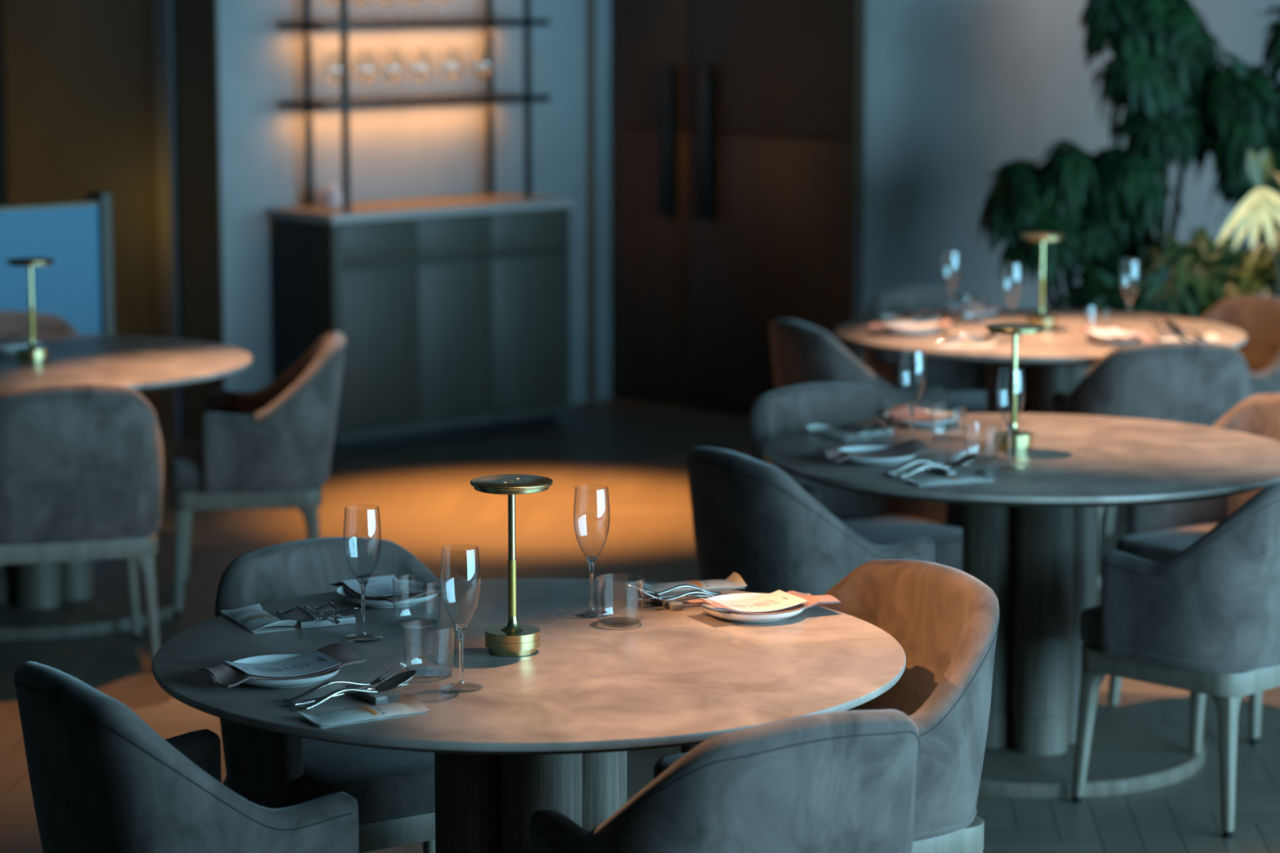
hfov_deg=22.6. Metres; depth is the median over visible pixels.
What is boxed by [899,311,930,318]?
spoon
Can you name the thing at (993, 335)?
spoon
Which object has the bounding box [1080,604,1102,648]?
seat cushion
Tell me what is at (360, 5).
wine glass
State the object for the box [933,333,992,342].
fork
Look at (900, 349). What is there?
bowl
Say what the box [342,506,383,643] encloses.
champagne flute
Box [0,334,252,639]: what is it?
round dining table
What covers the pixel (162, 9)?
trim
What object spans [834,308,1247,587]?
round dining table
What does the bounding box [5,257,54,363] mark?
table lamp
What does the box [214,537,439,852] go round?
armchair
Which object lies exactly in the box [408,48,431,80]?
bowl
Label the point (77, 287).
screen
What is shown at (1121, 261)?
bowl
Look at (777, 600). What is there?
menu card
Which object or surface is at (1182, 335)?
table knife
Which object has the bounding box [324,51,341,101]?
wine glass
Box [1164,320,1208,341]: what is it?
spoon
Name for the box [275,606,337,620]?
fork
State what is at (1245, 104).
tree
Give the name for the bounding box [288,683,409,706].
table knife
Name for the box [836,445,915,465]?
plate
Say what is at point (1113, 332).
menu card
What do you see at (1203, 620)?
armchair
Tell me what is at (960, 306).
menu card
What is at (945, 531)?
seat cushion
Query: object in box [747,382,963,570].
armchair
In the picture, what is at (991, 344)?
paper packet
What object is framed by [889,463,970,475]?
table knife
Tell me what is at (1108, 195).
tree
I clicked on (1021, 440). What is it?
table lamp
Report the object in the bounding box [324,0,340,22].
wine glass
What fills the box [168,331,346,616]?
armchair
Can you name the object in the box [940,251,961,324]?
champagne flute
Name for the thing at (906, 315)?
table knife
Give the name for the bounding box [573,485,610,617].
champagne flute
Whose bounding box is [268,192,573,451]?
bar cabinet
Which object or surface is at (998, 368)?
bowl
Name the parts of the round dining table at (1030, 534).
plate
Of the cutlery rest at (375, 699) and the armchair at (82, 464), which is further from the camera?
the armchair at (82, 464)
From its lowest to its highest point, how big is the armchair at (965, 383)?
0.809 m
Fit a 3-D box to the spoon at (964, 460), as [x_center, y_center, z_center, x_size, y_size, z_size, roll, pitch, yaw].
[0.685,0.092,7.391,0.211,0.042,0.045,-4,9,-25]
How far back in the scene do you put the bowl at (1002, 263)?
9.97 m
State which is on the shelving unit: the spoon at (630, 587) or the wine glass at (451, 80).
the wine glass at (451, 80)
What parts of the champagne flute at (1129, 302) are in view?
stem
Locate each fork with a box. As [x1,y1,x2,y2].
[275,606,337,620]
[282,662,407,702]
[632,586,716,600]
[853,420,903,429]
[884,449,968,474]
[924,310,945,317]
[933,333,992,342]
[1150,320,1189,341]
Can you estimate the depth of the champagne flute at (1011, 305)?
9.98 m
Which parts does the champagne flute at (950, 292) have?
stem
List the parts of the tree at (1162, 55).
stem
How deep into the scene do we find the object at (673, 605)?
5.91 m
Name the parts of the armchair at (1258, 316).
leg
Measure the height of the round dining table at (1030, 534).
0.750 m
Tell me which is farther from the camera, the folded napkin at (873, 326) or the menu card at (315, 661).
the folded napkin at (873, 326)
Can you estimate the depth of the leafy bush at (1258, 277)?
11.50 m
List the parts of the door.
panel, handle, handle, panel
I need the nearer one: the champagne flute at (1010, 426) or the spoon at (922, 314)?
the champagne flute at (1010, 426)
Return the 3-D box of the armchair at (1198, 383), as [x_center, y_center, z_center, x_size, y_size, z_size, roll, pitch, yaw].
[1.559,0.112,9.740,0.566,0.809,0.528,-1,9,-6]
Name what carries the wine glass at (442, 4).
on the shelving unit
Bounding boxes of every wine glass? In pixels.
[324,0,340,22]
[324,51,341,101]
[352,0,368,21]
[354,50,377,99]
[377,1,392,21]
[381,50,404,98]
[404,0,422,20]
[408,48,431,97]
[435,0,450,19]
[440,48,462,96]
[471,47,493,95]
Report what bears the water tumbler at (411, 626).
on the round dining table at (555, 726)
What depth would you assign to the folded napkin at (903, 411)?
8.24 m
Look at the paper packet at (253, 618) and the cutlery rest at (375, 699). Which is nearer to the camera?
the cutlery rest at (375, 699)
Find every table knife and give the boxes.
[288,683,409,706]
[303,605,339,624]
[630,593,730,599]
[842,425,889,432]
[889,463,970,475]
[904,314,934,319]
[933,337,1002,343]
[1164,329,1201,341]
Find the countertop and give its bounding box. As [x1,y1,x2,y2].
[268,192,573,224]
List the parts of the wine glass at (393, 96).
stem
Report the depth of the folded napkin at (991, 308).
10.54 m
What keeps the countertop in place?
on the bar cabinet
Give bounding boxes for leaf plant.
[1215,147,1279,297]
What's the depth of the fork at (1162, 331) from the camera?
9.97 m
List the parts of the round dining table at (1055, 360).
plate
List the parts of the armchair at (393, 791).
seat rail, leg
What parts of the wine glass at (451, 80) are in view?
stem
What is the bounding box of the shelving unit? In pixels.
[278,0,550,210]
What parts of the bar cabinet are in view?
drawer, door, drawer, door, drawer, door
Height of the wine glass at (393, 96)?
0.195 m
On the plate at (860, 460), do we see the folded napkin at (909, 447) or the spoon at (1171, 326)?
the folded napkin at (909, 447)
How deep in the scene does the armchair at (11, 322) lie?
10.20 m
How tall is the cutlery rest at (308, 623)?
0.012 m
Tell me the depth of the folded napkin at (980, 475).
7.30 m
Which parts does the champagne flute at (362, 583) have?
stem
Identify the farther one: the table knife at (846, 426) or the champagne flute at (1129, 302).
the champagne flute at (1129, 302)
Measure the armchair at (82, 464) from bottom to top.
0.809 m
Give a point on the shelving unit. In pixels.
(346, 104)
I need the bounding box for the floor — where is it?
[0,308,1279,852]
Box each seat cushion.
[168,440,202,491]
[297,737,435,822]
[839,514,962,569]
[946,389,986,413]
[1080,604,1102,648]
[1115,523,1218,561]
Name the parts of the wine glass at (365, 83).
stem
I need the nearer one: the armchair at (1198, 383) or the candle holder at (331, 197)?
the armchair at (1198, 383)
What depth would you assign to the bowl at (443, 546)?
5.25 m
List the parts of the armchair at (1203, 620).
leg, seat rail, leg, leg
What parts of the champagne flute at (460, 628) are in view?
stem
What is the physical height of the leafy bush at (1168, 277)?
0.964 m
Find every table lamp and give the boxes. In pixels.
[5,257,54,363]
[470,474,552,657]
[986,322,1044,451]
[1020,233,1065,330]
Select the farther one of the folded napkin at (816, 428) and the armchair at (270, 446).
the armchair at (270, 446)
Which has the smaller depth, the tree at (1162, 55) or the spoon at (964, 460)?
the spoon at (964, 460)
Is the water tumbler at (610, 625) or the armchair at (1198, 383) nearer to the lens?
the water tumbler at (610, 625)
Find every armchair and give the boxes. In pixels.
[0,311,79,335]
[0,383,163,664]
[13,661,359,852]
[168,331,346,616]
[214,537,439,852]
[528,709,919,852]
[653,559,999,852]
[685,447,934,595]
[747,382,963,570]
[768,319,947,411]
[864,285,988,413]
[1051,340,1249,537]
[1071,481,1279,839]
[1102,294,1279,534]
[1107,392,1279,744]
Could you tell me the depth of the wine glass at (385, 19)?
12.76 m
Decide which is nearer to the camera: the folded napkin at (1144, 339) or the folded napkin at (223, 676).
the folded napkin at (223, 676)
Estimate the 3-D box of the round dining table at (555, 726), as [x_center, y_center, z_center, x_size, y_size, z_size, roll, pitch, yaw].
[-0.190,0.761,5.615,1.300,0.750,1.300,0,9,0]
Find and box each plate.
[0,337,42,351]
[226,653,340,688]
[336,579,439,608]
[700,592,806,622]
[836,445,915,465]
[881,322,940,335]
[884,409,959,426]
[940,305,999,316]
[1085,330,1148,344]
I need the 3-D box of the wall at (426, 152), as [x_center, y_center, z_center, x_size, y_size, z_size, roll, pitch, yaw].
[-0.932,-1.561,13.170,2.031,3.100,0.150,-8,11,-41]
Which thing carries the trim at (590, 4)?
attached to the wall at (426, 152)
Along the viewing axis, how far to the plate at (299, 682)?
5.28 m
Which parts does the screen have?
cap rail, post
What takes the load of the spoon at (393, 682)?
on the round dining table at (555, 726)
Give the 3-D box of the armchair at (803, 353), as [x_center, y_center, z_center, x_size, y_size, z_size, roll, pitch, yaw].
[0.697,0.056,10.113,0.528,0.809,0.566,-4,9,-23]
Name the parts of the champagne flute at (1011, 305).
stem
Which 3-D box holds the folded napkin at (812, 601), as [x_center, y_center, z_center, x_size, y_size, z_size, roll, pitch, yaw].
[0.226,0.320,5.852,0.259,0.029,0.112,-4,9,-26]
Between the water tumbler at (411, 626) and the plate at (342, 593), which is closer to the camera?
the water tumbler at (411, 626)
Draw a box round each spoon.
[297,670,416,711]
[312,602,361,617]
[622,583,721,595]
[832,422,884,431]
[896,453,977,478]
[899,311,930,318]
[937,333,1000,344]
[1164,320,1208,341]
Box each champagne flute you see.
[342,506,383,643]
[440,546,482,693]
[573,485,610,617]
[898,349,926,439]
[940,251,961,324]
[994,368,1025,471]
[1000,262,1022,338]
[1119,261,1141,329]
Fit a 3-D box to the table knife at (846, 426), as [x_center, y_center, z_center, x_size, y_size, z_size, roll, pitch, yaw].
[0.566,0.008,8.030,0.018,0.016,0.212,-5,10,-31]
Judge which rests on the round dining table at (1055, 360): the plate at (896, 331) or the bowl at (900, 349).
the plate at (896, 331)
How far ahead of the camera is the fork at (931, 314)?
10.40 m
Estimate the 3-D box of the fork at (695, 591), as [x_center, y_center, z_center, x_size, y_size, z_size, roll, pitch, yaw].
[0.087,0.310,5.925,0.211,0.044,0.026,-4,9,-25]
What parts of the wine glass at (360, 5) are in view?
stem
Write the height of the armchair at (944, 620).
0.809 m
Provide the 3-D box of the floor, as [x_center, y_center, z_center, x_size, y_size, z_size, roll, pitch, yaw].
[-1.119,0.811,7.812,20.516,0.002,17.199,-8,11,-41]
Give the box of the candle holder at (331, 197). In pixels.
[320,184,342,207]
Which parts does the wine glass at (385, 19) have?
stem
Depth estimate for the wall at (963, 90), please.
13.22 m
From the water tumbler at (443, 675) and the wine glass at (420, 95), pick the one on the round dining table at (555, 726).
the water tumbler at (443, 675)
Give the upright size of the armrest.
0.094 m
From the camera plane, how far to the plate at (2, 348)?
9.65 m
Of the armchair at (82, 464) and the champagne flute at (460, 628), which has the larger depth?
the armchair at (82, 464)
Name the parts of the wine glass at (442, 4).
stem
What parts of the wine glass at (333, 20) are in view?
stem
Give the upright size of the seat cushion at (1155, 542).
0.094 m
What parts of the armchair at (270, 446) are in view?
leg, leg, seat rail, leg, leg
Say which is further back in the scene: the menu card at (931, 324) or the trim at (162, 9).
the trim at (162, 9)
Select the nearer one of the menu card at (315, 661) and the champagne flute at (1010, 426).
the menu card at (315, 661)
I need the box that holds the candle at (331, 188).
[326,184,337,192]
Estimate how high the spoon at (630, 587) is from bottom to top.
0.042 m
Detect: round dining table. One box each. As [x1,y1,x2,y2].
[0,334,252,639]
[152,577,906,852]
[763,413,1279,799]
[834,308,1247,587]
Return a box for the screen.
[0,191,115,334]
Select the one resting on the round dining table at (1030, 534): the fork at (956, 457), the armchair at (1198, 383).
the fork at (956, 457)
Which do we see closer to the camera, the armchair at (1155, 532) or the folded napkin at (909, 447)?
the folded napkin at (909, 447)
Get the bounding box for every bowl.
[342,506,381,579]
[381,50,404,81]
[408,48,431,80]
[440,48,462,79]
[440,546,480,625]
[573,485,609,557]
[898,349,926,403]
[940,251,961,288]
[995,368,1025,424]
[1001,262,1022,304]
[1119,261,1141,300]
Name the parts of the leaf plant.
stem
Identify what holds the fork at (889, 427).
on the round dining table at (1030, 534)
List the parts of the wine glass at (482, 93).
stem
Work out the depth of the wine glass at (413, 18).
12.86 m
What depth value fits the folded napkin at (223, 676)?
5.30 m
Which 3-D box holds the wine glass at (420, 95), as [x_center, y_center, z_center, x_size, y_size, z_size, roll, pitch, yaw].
[-0.888,-1.427,12.918,0.091,0.195,0.091,0,9,0]
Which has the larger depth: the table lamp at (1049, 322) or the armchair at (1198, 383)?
the table lamp at (1049, 322)
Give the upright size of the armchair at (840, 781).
0.809 m
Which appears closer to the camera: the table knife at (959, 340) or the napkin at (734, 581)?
the napkin at (734, 581)
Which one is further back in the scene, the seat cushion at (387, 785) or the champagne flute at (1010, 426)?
the champagne flute at (1010, 426)
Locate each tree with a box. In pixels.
[977,138,1182,309]
[1078,0,1226,250]
[1195,6,1279,259]
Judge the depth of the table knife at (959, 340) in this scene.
9.83 m
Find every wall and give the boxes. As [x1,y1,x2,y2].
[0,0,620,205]
[2,0,163,434]
[217,0,610,404]
[842,0,1279,368]
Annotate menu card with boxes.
[225,650,342,676]
[342,574,435,597]
[701,590,807,612]
[881,321,938,329]
[944,302,982,311]
[1087,328,1146,337]
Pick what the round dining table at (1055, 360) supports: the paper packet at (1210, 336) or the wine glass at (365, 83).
the paper packet at (1210, 336)
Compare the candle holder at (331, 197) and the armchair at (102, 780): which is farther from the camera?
the candle holder at (331, 197)
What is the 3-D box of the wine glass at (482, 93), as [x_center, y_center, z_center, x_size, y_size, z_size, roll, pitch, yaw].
[-0.646,-1.459,13.133,0.091,0.195,0.091,0,9,0]
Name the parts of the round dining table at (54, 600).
plate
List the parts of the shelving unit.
post, post, shelf, shelf, post, post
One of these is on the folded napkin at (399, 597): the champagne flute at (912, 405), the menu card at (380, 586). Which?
the menu card at (380, 586)
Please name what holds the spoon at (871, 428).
on the round dining table at (1030, 534)
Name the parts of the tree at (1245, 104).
stem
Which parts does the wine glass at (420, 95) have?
stem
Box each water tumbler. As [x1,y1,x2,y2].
[392,578,441,628]
[403,622,455,678]
[595,576,644,627]
[930,404,966,441]
[960,296,987,323]
[964,423,1001,462]
[1084,306,1113,328]
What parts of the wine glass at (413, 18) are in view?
stem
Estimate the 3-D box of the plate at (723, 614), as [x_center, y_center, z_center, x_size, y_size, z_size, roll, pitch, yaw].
[0.207,0.334,5.847,0.194,0.022,0.194,0,9,0]
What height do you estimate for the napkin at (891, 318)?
0.019 m
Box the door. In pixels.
[605,0,877,422]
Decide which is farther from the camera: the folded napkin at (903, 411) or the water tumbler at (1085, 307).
the water tumbler at (1085, 307)
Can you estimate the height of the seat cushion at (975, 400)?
0.094 m
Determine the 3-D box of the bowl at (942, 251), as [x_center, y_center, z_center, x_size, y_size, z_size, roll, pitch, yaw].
[1.005,-0.501,10.340,0.067,0.131,0.067,0,9,0]
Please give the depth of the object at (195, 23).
12.62 m
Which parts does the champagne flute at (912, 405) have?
stem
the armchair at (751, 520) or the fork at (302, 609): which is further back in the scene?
the armchair at (751, 520)
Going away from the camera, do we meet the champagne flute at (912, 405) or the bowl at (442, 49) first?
the champagne flute at (912, 405)
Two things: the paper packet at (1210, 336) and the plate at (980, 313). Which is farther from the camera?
the plate at (980, 313)
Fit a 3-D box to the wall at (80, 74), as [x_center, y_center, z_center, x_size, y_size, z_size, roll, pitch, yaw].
[-2.171,-1.555,13.132,0.138,3.100,1.450,-8,11,-41]
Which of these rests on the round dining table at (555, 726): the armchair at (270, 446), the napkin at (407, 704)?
the napkin at (407, 704)
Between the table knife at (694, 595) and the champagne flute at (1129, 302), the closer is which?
the table knife at (694, 595)
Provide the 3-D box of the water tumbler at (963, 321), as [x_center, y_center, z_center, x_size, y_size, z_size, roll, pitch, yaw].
[1.085,-0.380,10.399,0.088,0.085,0.088,-8,11,-41]
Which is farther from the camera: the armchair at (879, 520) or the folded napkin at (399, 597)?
the armchair at (879, 520)
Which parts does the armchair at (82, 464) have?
seat rail, leg, leg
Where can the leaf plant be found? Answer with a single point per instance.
(1258, 204)
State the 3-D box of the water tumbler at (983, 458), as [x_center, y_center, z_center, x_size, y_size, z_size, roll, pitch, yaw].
[0.815,0.036,7.620,0.088,0.085,0.088,-8,11,-41]
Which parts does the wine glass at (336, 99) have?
stem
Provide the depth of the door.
13.34 m
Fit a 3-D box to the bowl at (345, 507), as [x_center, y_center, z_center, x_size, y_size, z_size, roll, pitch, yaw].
[-0.488,0.206,5.626,0.067,0.131,0.067,0,9,0]
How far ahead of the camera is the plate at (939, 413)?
8.14 m
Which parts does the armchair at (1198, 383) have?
leg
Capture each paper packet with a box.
[220,604,297,633]
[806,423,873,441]
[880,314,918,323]
[929,339,995,348]
[1154,332,1221,341]
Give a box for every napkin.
[0,333,29,346]
[196,643,366,687]
[298,693,428,728]
[329,573,447,603]
[638,572,746,593]
[686,591,840,614]
[815,439,934,462]
[866,319,953,331]
[875,404,968,422]
[903,469,994,486]
[938,302,1002,311]
[1079,324,1155,342]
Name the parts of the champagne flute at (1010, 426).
stem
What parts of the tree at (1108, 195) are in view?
stem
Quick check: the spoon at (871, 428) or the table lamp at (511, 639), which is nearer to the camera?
the table lamp at (511, 639)
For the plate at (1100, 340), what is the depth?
9.83 m
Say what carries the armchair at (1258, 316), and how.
on the floor
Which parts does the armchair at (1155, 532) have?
leg, leg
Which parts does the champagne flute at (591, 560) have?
stem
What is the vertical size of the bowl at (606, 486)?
0.131 m
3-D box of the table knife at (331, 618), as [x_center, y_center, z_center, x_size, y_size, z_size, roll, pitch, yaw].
[-0.576,0.344,5.794,0.018,0.016,0.212,-3,9,-22]
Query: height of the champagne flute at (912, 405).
0.236 m
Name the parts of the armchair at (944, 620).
seat rail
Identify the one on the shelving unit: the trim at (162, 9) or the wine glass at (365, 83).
the wine glass at (365, 83)
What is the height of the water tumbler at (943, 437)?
0.085 m
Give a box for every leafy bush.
[1048,224,1264,319]
[1190,170,1279,319]
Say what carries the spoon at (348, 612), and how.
on the round dining table at (555, 726)
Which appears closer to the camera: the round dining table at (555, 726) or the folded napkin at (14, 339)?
the round dining table at (555, 726)
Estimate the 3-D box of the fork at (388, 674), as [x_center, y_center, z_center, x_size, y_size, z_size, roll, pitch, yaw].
[-0.482,0.417,5.214,0.211,0.044,0.026,-4,9,-25]
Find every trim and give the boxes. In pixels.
[153,0,181,439]
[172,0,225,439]
[586,0,595,402]

